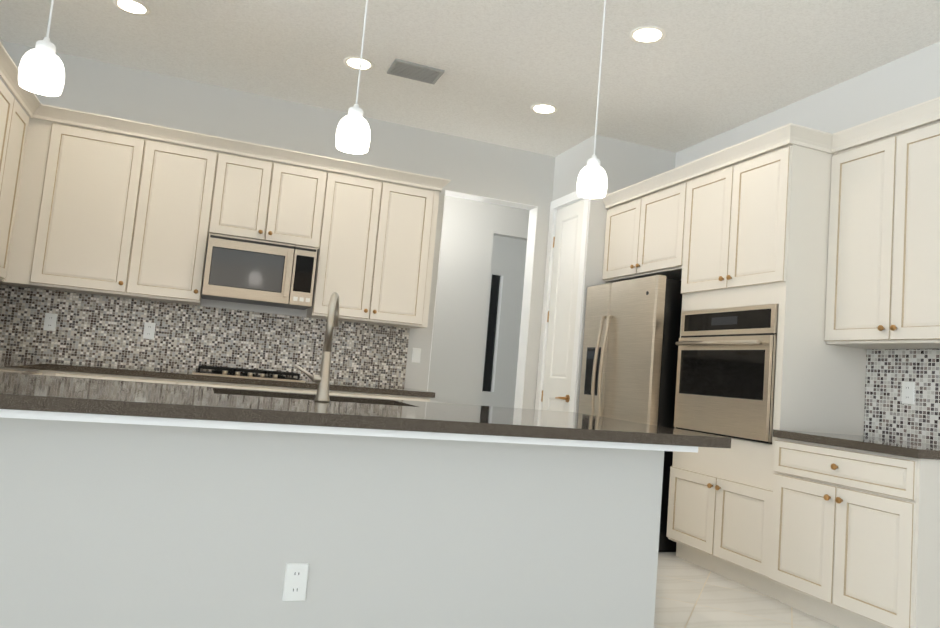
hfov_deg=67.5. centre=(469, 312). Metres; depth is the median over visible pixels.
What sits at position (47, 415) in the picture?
trim
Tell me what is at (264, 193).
upper cabinet
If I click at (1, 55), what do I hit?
upper cabinet
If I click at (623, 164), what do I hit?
wall
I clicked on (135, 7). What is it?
recessed light
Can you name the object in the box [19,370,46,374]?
base cabinet
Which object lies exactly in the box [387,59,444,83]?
ceiling vent
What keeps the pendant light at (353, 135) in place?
hanging from the ceiling
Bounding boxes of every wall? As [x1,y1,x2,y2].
[0,41,554,408]
[0,417,663,627]
[428,195,529,407]
[552,135,675,412]
[675,41,939,439]
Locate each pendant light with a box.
[18,0,64,95]
[336,0,370,153]
[577,0,606,198]
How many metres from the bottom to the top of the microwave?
0.440 m
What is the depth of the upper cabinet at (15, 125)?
4.44 m
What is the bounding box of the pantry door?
[541,199,583,411]
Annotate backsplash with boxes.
[0,284,409,387]
[864,349,939,444]
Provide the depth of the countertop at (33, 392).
2.57 m
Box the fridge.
[578,275,681,551]
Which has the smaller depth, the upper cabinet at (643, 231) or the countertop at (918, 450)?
the countertop at (918, 450)
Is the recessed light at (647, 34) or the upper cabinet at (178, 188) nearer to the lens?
the recessed light at (647, 34)
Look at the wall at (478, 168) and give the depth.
5.75 m
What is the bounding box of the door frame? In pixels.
[535,191,590,411]
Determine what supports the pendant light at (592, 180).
hanging from the ceiling
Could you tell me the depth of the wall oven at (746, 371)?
4.06 m
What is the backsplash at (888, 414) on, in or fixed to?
attached to the wall at (907, 81)
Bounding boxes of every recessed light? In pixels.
[113,0,149,15]
[343,56,373,70]
[530,103,557,113]
[629,26,665,43]
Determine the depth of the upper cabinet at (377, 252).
5.50 m
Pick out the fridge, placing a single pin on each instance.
(630, 349)
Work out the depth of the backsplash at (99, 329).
5.29 m
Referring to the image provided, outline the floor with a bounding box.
[654,552,838,627]
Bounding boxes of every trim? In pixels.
[0,409,697,452]
[427,190,537,407]
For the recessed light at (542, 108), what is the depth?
5.37 m
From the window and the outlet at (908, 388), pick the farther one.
the window
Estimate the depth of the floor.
3.67 m
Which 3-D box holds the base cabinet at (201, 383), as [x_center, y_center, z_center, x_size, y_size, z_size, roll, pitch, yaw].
[-1.655,0.953,5.108,0.950,0.880,0.617,7,-5,-20]
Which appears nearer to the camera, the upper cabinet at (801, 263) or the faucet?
the faucet
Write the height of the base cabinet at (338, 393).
0.880 m
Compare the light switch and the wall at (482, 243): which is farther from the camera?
the wall at (482, 243)
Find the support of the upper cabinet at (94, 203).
attached to the wall at (478, 168)
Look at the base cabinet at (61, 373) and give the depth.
4.58 m
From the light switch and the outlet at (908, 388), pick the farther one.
the light switch
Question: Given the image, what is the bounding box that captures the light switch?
[412,348,420,362]
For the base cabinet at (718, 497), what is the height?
0.832 m
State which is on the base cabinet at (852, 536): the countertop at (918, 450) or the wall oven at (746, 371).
the countertop at (918, 450)
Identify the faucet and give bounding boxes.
[294,292,339,402]
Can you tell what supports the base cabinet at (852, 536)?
on the floor
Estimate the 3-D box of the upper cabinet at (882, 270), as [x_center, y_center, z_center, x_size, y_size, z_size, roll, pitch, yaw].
[2.369,-0.421,3.736,0.337,1.201,0.826,7,-5,-20]
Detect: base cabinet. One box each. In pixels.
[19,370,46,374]
[55,371,178,384]
[179,380,316,393]
[329,390,429,401]
[666,441,768,591]
[761,437,939,627]
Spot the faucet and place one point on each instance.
(323, 380)
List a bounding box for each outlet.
[43,313,56,330]
[143,322,155,338]
[282,563,308,600]
[901,382,914,404]
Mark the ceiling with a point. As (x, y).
(702, 70)
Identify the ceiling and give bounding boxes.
[0,0,939,156]
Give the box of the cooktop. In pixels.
[191,364,305,382]
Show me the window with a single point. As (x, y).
(492, 334)
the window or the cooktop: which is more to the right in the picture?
the window
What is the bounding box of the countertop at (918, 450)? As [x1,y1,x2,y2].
[773,429,939,459]
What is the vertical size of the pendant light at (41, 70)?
1.268 m
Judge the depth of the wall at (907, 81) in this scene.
4.40 m
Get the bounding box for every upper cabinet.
[0,54,3,69]
[0,58,35,281]
[8,102,147,297]
[128,124,219,305]
[212,138,331,249]
[306,158,443,328]
[602,165,684,283]
[677,125,832,308]
[825,97,939,352]
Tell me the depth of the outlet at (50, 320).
4.98 m
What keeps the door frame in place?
attached to the wall at (623, 164)
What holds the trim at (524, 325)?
attached to the wall at (478, 168)
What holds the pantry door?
in the wall at (623, 164)
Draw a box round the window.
[482,274,502,391]
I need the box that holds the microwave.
[202,233,317,309]
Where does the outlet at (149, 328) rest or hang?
attached to the wall at (478, 168)
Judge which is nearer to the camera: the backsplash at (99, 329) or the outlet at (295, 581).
the outlet at (295, 581)
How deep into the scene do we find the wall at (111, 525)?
2.35 m
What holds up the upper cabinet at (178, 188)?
attached to the wall at (478, 168)
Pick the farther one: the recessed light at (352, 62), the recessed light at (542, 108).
the recessed light at (542, 108)

